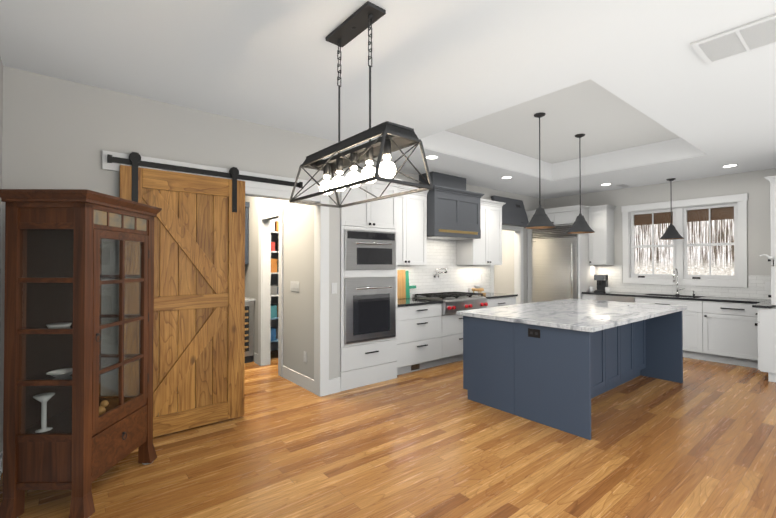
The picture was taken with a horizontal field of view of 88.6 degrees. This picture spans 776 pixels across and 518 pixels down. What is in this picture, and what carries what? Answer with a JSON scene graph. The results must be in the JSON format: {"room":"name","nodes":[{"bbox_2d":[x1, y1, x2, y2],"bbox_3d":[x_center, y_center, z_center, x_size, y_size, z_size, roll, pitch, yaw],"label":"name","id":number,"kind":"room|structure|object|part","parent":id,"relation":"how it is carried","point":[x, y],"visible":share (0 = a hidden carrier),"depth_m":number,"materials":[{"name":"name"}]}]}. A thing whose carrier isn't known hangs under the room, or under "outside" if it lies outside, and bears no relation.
{"room":"kitchen","nodes":[
{"label":"kitchen","id":0,"kind":"room"},
{"bbox_2d":[0,57,2,333],"bbox_3d":[-1.647,0.043,1.399,0.120,2.800,10.600,0,-1,-39],"label":"wall","id":1,"kind":"structure","parent":0,"point":[1,99],"depth_m":2.70,"materials":[{"name":"grey paint"}]},
{"bbox_2d":[0,451,2,476],"bbox_3d":[-0.449,1.359,0.026,0.015,0.140,6.980,0,-1,-39],"label":"baseboard","id":2,"kind":"structure","parent":1,"relation":"attached to","point":[1,453],"depth_m":2.70,"materials":[{"name":"white paint"}]},
{"bbox_2d":[0,66,320,451],"bbox_3d":[-1.732,0.066,3.575,2.500,2.800,0.120,0,-1,-39],"label":"wall","id":3,"kind":"structure","parent":0,"point":[58,133],"depth_m":3.11,"materials":[{"name":"grey paint"}]},
{"bbox_2d":[107,154,302,436],"bbox_3d":[-1.532,0.322,3.596,1.660,2.260,0.048,0,-1,-39],"label":"barn door","id":4,"kind":"structure","parent":3,"relation":"in","point":[199,324],"depth_m":3.45,"materials":[{"name":"brown wood"}]},
{"bbox_2d":[128,152,238,211],"bbox_3d":[-1.724,-0.649,3.430,0.864,0.417,0.042,0,-1,-39],"label":"hanger","id":5,"kind":"object","parent":4,"relation":"hanging from","point":[134,158],"visible":0.98,"depth_m":3.18,"materials":[{"name":"black metal"}]},
{"bbox_3d":[-1.534,-0.778,3.610,1.660,0.060,0.040,0,-1,-39],"label":"barn door rail","id":6,"kind":"part","parent":4,"relation":"part of","materials":[{"name":"black metal"}]},
{"bbox_2d":[102,150,329,396],"bbox_3d":[-1.473,0.313,3.769,2.030,2.310,0.145,0,-1,-39],"label":"door frame","id":7,"kind":"structure","parent":3,"relation":"attached to","point":[321,280],"depth_m":4.30,"materials":[{"name":"white paint"}]},
{"bbox_2d":[245,138,339,379],"bbox_3d":[-1.462,0.086,5.410,0.240,2.800,2.620,0,-1,-39],"label":"wall","id":8,"kind":"structure","parent":0,"point":[298,266],"depth_m":4.70,"materials":[{"name":"grey paint"}]},
{"bbox_2d":[258,207,282,376],"bbox_3d":[-1.541,0.405,5.394,0.140,2.160,0.780,0,-1,-39],"label":"door frame","id":9,"kind":"structure","parent":8,"relation":"attached to","point":[264,306],"depth_m":5.59,"materials":[{"name":"white paint"}]},
{"bbox_2d":[290,281,298,291],"bbox_3d":[-1.125,0.319,4.798,0.008,0.119,0.215,0,-1,-39],"label":"switch plate","id":10,"kind":"object","parent":8,"relation":"attached to","point":[294,285],"depth_m":4.79,"materials":[{"name":"white plastic"}]},
{"bbox_2d":[282,366,313,392],"bbox_3d":[-1.038,1.408,4.677,0.015,0.140,0.930,0,-1,-39],"label":"baseboard","id":11,"kind":"structure","parent":8,"relation":"attached to","point":[301,380],"depth_m":4.68,"materials":[{"name":"white paint"}]},
{"bbox_2d":[304,351,306,362],"bbox_3d":[-0.954,1.117,4.580,0.007,0.120,0.070,0,-1,-39],"label":"switch plate","id":12,"kind":"object","parent":8,"relation":"attached to","point":[305,353],"depth_m":4.57,"materials":[{"name":"white plastic"}]},
{"bbox_2d":[331,283,336,293],"bbox_3d":[-0.596,0.315,4.418,0.070,0.120,0.009,0,-1,-39],"label":"switch plate","id":13,"kind":"object","parent":8,"relation":"attached to","point":[334,285],"depth_m":4.41,"materials":[{"name":"white plastic"}]},
{"bbox_2d":[0,350,775,517],"bbox_3d":[1.980,1.497,4.152,9.600,0.050,10.900,0,-1,-39],"label":"floor","id":14,"kind":"structure","parent":0,"point":[436,442],"depth_m":2.92,"materials":[{"name":"brown wood"}]},
{"bbox_2d":[0,189,161,517],"bbox_3d":[-1.922,0.536,2.555,0.510,1.840,0.751,0,-1,-1],"label":"curio cabinet","id":15,"kind":"object","parent":14,"relation":"on","point":[67,425],"visible":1,"depth_m":2.30,"materials":[{"name":"brown wood"}]},
{"bbox_3d":[-1.925,0.406,2.556,0.671,1.150,0.712,0,-1,-39],"label":"glass","id":16,"kind":"part","parent":15,"relation":"part of","materials":[{"name":"clear glass"}]},
{"bbox_2d":[245,202,254,362],"bbox_3d":[-2.533,0.308,5.681,1.066,2.360,0.638,0,-1,-39],"label":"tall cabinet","id":17,"kind":"object","parent":14,"relation":"on","point":[249,328],"visible":0.21,"depth_m":5.77,"materials":[{"name":"grey wood"}]},
{"bbox_2d":[271,218,278,350],"bbox_3d":[-1.504,0.297,6.503,1.240,2.400,0.630,0,-1,-39],"label":"pantry shelving","id":18,"kind":"object","parent":14,"relation":"on","point":[274,273],"visible":0.06,"depth_m":6.04,"materials":[{"name":"white paint"}]},
{"bbox_2d":[340,173,399,390],"bbox_3d":[-0.394,0.266,4.963,0.834,2.430,0.655,0,-1,-39],"label":"tall cabinet","id":19,"kind":"object","parent":14,"relation":"on","point":[369,231],"depth_m":4.70,"materials":[{"name":"white wood"}]},
{"bbox_2d":[344,229,395,269],"bbox_3d":[-0.272,-0.111,4.817,0.740,0.456,0.383,0,-1,-39],"label":"oven","id":20,"kind":"object","parent":19,"relation":"in","point":[364,249],"depth_m":4.69,"materials":[{"name":"metal"}]},
{"bbox_2d":[344,277,395,344],"bbox_3d":[-0.272,0.584,4.809,0.740,0.746,0.383,0,-1,-39],"label":"oven","id":21,"kind":"object","parent":19,"relation":"in","point":[369,302],"depth_m":4.68,"materials":[{"name":"metal"}]},
{"bbox_2d":[400,305,443,373],"bbox_3d":[0.235,1.041,5.492,0.820,0.890,0.619,0,-1,-39],"label":"base cabinet","id":22,"kind":"object","parent":14,"relation":"on","point":[421,326],"depth_m":5.27,"materials":[{"name":"white wood"}]},
{"bbox_2d":[411,364,418,370],"bbox_3d":[0.365,1.427,5.305,0.150,0.075,0.006,0,-1,-39],"label":"register","id":23,"kind":"object","parent":22,"relation":"attached to","point":[415,367],"depth_m":5.31,"materials":[{"name":"brown metal"}]},
{"bbox_2d":[400,293,517,304],"bbox_3d":[0.949,0.580,6.057,2.635,0.045,0.637,0,-1,-39],"label":"countertop","id":24,"kind":"structure","parent":22,"relation":"on","point":[435,296],"depth_m":5.70,"materials":[{"name":"black stone"}]},
{"bbox_2d":[397,270,415,298],"bbox_3d":[0.261,0.360,5.878,0.400,0.419,0.040,0,-1,-39],"label":"cutting board","id":25,"kind":"object","parent":24,"relation":"on","point":[403,289],"visible":0.75,"depth_m":5.83,"materials":[{"name":"brown wood"}]},
{"bbox_2d":[428,293,483,316],"bbox_3d":[0.920,0.672,6.040,0.922,0.210,0.619,0,-1,-39],"label":"range","id":26,"kind":"object","parent":24,"relation":"in","point":[459,302],"depth_m":5.71,"materials":[{"name":"silver metal"}]},
{"bbox_2d":[472,285,483,292],"bbox_3d":[1.506,0.503,6.676,0.200,0.150,0.200,0,-1,-39],"label":"stand","id":27,"kind":"object","parent":24,"relation":"on","point":[477,288],"visible":0.96,"depth_m":6.62,"materials":[{"name":"brown wood"}]},
{"bbox_2d":[444,301,487,363],"bbox_3d":[0.936,1.047,6.064,0.989,0.890,0.619,0,-1,-39],"label":"base cabinet","id":28,"kind":"object","parent":14,"relation":"on","point":[453,326],"depth_m":5.68,"materials":[{"name":"white wood"}]},
{"bbox_2d":[488,297,515,307],"bbox_3d":[1.610,1.053,6.614,0.870,0.890,0.619,0,-1,-39],"label":"base cabinet","id":29,"kind":"object","parent":14,"relation":"on","point":[492,301],"depth_m":6.37,"materials":[{"name":"white wood"}]},
{"bbox_2d":[526,208,597,302],"bbox_3d":[3.384,0.295,7.777,0.712,2.430,1.050,0,-1,-39],"label":"refrigerator","id":30,"kind":"object","parent":14,"relation":"on","point":[559,267],"depth_m":7.46,"materials":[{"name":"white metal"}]},
{"bbox_2d":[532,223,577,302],"bbox_3d":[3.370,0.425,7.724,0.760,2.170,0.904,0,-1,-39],"label":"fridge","id":31,"kind":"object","parent":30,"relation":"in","point":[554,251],"depth_m":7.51,"materials":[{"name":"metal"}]},
{"bbox_2d":[463,310,682,439],"bbox_3d":[2.176,1.036,4.522,2.475,0.880,1.320,0,-1,-39],"label":"kitchen island","id":32,"kind":"object","parent":14,"relation":"on","point":[559,364],"depth_m":3.88,"materials":[{"name":"blue wood"}]},
{"bbox_2d":[456,298,686,333],"bbox_3d":[2.171,0.576,4.537,2.550,0.040,1.420,0,-1,-39],"label":"island countertop","id":33,"kind":"structure","parent":32,"relation":"on","point":[589,316],"depth_m":4.15,"materials":[{"name":"white stone"}]},
{"bbox_2d":[582,296,593,299],"bbox_3d":[3.828,1.060,7.289,0.632,0.890,0.248,0,-1,-39],"label":"base cabinet","id":34,"kind":"object","parent":14,"relation":"on","point":[583,297],"depth_m":7.11,"materials":[{"name":"white wood"}]},
{"bbox_2d":[594,296,633,302],"bbox_3d":[4.100,1.056,6.956,0.632,0.890,0.707,0,-1,-39],"label":"base cabinet","id":35,"kind":"object","parent":14,"relation":"on","point":[605,298],"depth_m":6.74,"materials":[{"name":"white wood"}]},
{"bbox_2d":[634,296,697,358],"bbox_3d":[4.589,1.050,6.357,0.632,0.890,0.959,0,-1,-39],"label":"base cabinet","id":36,"kind":"object","parent":14,"relation":"on","point":[690,346],"depth_m":6.00,"materials":[{"name":"white wood"}]},
{"bbox_2d":[582,292,769,303],"bbox_3d":[4.543,0.590,6.392,0.646,0.030,2.551,0,-1,-39],"label":"countertop","id":37,"kind":"structure","parent":36,"relation":"on","point":[658,295],"depth_m":6.22,"materials":[{"name":"black stone"}]},
{"bbox_2d":[589,286,594,291],"bbox_3d":[3.736,0.536,7.274,0.083,0.095,0.113,0,-1,-39],"label":"mug","id":38,"kind":"object","parent":37,"relation":"on","point":[591,288],"visible":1,"depth_m":7.25,"materials":[{"name":"white ceramic"}]},
{"bbox_2d":[594,274,607,291],"bbox_3d":[3.896,0.427,7.276,0.210,0.314,0.160,0,-1,-39],"label":"coffee maker","id":39,"kind":"object","parent":37,"relation":"on","point":[602,281],"visible":0.85,"depth_m":7.24,"materials":[{"name":"grey plastic"}]},
{"bbox_2d":[605,287,611,292],"bbox_3d":[3.913,0.534,7.057,0.083,0.095,0.113,0,-1,-39],"label":"mug","id":40,"kind":"object","parent":37,"relation":"on","point":[607,289],"visible":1,"depth_m":7.03,"materials":[{"name":"white ceramic"}]},
{"bbox_2d":[673,268,694,295],"bbox_3d":[4.761,0.352,6.408,0.212,0.445,0.260,0,-1,-39],"label":"sink faucet","id":41,"kind":"object","parent":37,"relation":"on","point":[677,293],"visible":1,"depth_m":6.49,"materials":[{"name":"silver metal"}]},
{"bbox_2d":[694,300,749,366],"bbox_3d":[5.050,1.044,5.792,0.632,0.890,0.739,0,-1,-39],"label":"base cabinet","id":42,"kind":"object","parent":14,"relation":"on","point":[724,325],"depth_m":5.67,"materials":[{"name":"white wood"}]},
{"bbox_2d":[750,308,775,381],"bbox_3d":[4.988,1.035,4.899,0.658,0.890,0.684,0,-1,-39],"label":"base cabinet","id":43,"kind":"object","parent":14,"relation":"on","point":[762,320],"depth_m":4.86,"materials":[{"name":"white wood"}]},
{"bbox_2d":[750,300,769,307],"bbox_3d":[4.805,0.576,5.065,0.628,0.030,0.164,0,-1,-39],"label":"countertop","id":44,"kind":"structure","parent":43,"relation":"on","point":[761,303],"depth_m":4.99,"materials":[{"name":"black stone"}]},
{"bbox_2d":[770,264,775,307],"bbox_3d":[5.025,0.311,4.815,0.600,0.475,0.494,0,-1,-39],"label":"upper cabinet","id":45,"kind":"object","parent":44,"relation":"on","point":[773,268],"depth_m":4.80,"materials":[{"name":"white wood"}]},
{"bbox_2d":[0,0,775,198],"bbox_3d":[1.671,-1.485,3.930,8.800,0.310,10.900,0,-1,-39],"label":"ceiling","id":46,"kind":"structure","parent":0,"point":[638,93],"depth_m":2.88,"materials":[{"name":"white paint"}]},
{"bbox_2d":[289,1,432,207],"bbox_3d":[-0.195,-0.853,2.271,0.374,0.986,0.894,0,-1,-39],"label":"chandelier","id":47,"kind":"object","parent":46,"relation":"hanging from","point":[361,19],"visible":1,"depth_m":2.17,"materials":[{"name":"grey metal"}]},
{"bbox_2d":[426,155,438,158],"bbox_3d":[0.561,-1.315,5.114,0.183,0.004,0.183,0,-1,27],"label":"recessed light","id":48,"kind":"object","parent":46,"relation":"in","point":[431,156],"depth_m":5.12,"materials":[{"name":"white paint"}]},
{"bbox_2d":[524,112,555,228],"bbox_3d":[1.685,-0.985,4.414,0.336,1.259,0.336,0,-1,-39],"label":"pendant light","id":49,"kind":"object","parent":46,"relation":"hanging from","point":[540,219],"visible":1,"depth_m":4.37,"materials":[{"name":"grey metal"}]},
{"bbox_2d":[566,134,594,233],"bbox_3d":[2.474,-0.977,5.123,0.336,1.259,0.336,0,-1,-39],"label":"pendant light","id":50,"kind":"object","parent":46,"relation":"hanging from","point":[580,225],"visible":1,"depth_m":5.08,"materials":[{"name":"grey metal"}]},
{"bbox_2d":[659,178,683,239],"bbox_3d":[4.566,-0.819,6.416,0.336,0.969,0.336,0,-1,-39],"label":"light","id":51,"kind":"object","parent":46,"relation":"hanging from","point":[671,233],"visible":1,"depth_m":6.37,"materials":[{"name":"grey metal"}]},
{"bbox_2d":[722,164,737,167],"bbox_3d":[4.778,-1.311,5.562,0.183,0.004,0.183,0,-1,12],"label":"recessed light","id":52,"kind":"object","parent":46,"relation":"in","point":[732,165],"depth_m":5.53,"materials":[{"name":"white paint"}]},
{"bbox_2d":[690,13,775,64],"bbox_3d":[2.166,-1.340,2.429,0.390,0.012,0.430,0,-1,-39],"label":"ceiling vent","id":53,"kind":"object","parent":46,"relation":"in","point":[746,38],"visible":1,"depth_m":2.44,"materials":[{"name":"white paint"}]},
{"bbox_2d":[344,163,544,303],"bbox_3d":[1.203,0.100,6.772,5.610,2.800,0.120,0,-1,-39],"label":"wall","id":54,"kind":"structure","parent":0,"point":[530,203],"depth_m":7.65,"materials":[{"name":"grey paint"}]},
{"bbox_2d":[400,189,427,264],"bbox_3d":[0.141,-0.433,5.605,0.798,1.020,0.349,0,-1,-39],"label":"upper cabinet","id":55,"kind":"object","parent":54,"relation":"attached to","point":[413,206],"depth_m":5.57,"materials":[{"name":"white wood"}]},
{"bbox_2d":[433,268,446,277],"bbox_3d":[0.838,0.210,6.329,0.262,0.150,0.081,0,-1,-39],"label":"pot filler faucet","id":56,"kind":"object","parent":54,"relation":"attached to","point":[434,275],"visible":1,"depth_m":6.28,"materials":[{"name":"silver metal"}]},
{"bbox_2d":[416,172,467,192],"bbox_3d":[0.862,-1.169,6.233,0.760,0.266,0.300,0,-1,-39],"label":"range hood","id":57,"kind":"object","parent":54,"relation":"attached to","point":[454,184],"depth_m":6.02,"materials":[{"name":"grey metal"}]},
{"bbox_2d":[397,239,489,297],"bbox_3d":[0.816,0.060,6.371,2.820,1.030,0.008,0,-1,-39],"label":"backsplash","id":58,"kind":"structure","parent":54,"relation":"attached to","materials":[{"name":"tile"}]},
{"bbox_2d":[424,189,479,240],"bbox_3d":[0.898,-0.667,6.128,1.030,0.620,0.500,0,-1,-39],"label":"range hood","id":59,"kind":"object","parent":54,"relation":"attached to","point":[451,224],"depth_m":5.86,"materials":[{"name":"grey"}]},
{"bbox_2d":[473,274,484,280],"bbox_3d":[1.610,0.315,7.007,0.328,0.115,0.008,0,-1,-39],"label":"outlet plates","id":60,"kind":"object","parent":54,"relation":"attached to","point":[482,277],"visible":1,"depth_m":7.04,"materials":[{"name":"white plastic"}]},
{"bbox_2d":[456,201,502,264],"bbox_3d":[1.556,-0.420,6.760,0.788,1.020,0.349,0,-1,-39],"label":"upper cabinet","id":61,"kind":"object","parent":54,"relation":"attached to","point":[486,249],"depth_m":6.60,"materials":[{"name":"white wood"}]},
{"bbox_2d":[490,225,523,303],"bbox_3d":[2.228,0.408,7.593,1.060,2.200,0.140,0,-1,-39],"label":"door frame","id":62,"kind":"structure","parent":54,"relation":"attached to","point":[518,264],"depth_m":7.84,"materials":[{"name":"white paint"}]},
{"bbox_2d":[491,195,528,226],"bbox_3d":[2.295,-0.893,7.429,0.940,0.533,0.214,0,-1,-39],"label":"panel","id":63,"kind":"object","parent":54,"relation":"attached to","point":[514,212],"visible":0.83,"depth_m":7.41,"materials":[{"name":"grey"}]},
{"bbox_2d":[494,168,775,298],"bbox_3d":[5.201,0.094,6.215,0.120,2.800,9.400,0,-1,-39],"label":"wall","id":64,"kind":"structure","parent":0,"point":[755,185],"depth_m":6.49,"materials":[{"name":"grey paint"}]},
{"bbox_2d":[590,208,613,263],"bbox_3d":[3.952,-0.414,7.368,0.341,1.021,0.307,0,-1,-39],"label":"upper cabinet","id":65,"kind":"object","parent":64,"relation":"attached to","point":[601,219],"depth_m":7.25,"materials":[{"name":"white wood"}]},
{"bbox_2d":[597,265,770,298],"bbox_3d":[4.954,0.331,6.410,0.008,0.490,3.048,0,-1,-39],"label":"backsplash","id":66,"kind":"structure","parent":64,"relation":"attached to","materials":[{"name":"tile"}]},
{"bbox_2d":[621,193,747,287],"bbox_3d":[4.846,-0.279,6.613,0.125,1.405,1.724,0,-1,-39],"label":"window","id":67,"kind":"structure","parent":64,"relation":"in","point":[740,200],"depth_m":6.55,"materials":[{"name":"white paint"}]},
{"bbox_3d":[4.614,-0.271,6.932,0.082,1.171,0.688,0,-1,-39],"label":"window sash","id":68,"kind":"part","parent":67,"relation":"part of","materials":[{"name":"white wood"}]},
{"bbox_3d":[5.112,-0.278,6.322,0.082,1.171,0.688,0,-1,-39],"label":"window sash","id":69,"kind":"part","parent":67,"relation":"part of","materials":[{"name":"white wood"}]},
{"bbox_2d":[765,282,770,289],"bbox_3d":[5.494,0.379,5.735,0.008,0.120,0.080,0,-1,-39],"label":"electrical outlet plate","id":70,"kind":"object","parent":64,"relation":"attached to","point":[767,285],"visible":0.58,"depth_m":5.73,"materials":[{"name":"white plastic"}]},
{"bbox_2d":[770,180,775,263],"bbox_3d":[5.025,-0.441,4.823,0.600,1.021,0.494,0,-1,-39],"label":"upper cabinet","id":71,"kind":"object","parent":0,"relation":"attached to","point":[772,182],"depth_m":4.80,"materials":[{"name":"white wood"}]},
{"label":"outside","id":72,"kind":"structure","parent":0,"visible":0},
{"bbox_2d":[634,219,733,274],"bbox_3d":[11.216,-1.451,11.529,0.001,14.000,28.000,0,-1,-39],"label":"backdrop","id":73,"kind":"structure","parent":72,"point":[660,265],"depth_m":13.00,"materials":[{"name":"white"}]}
]}

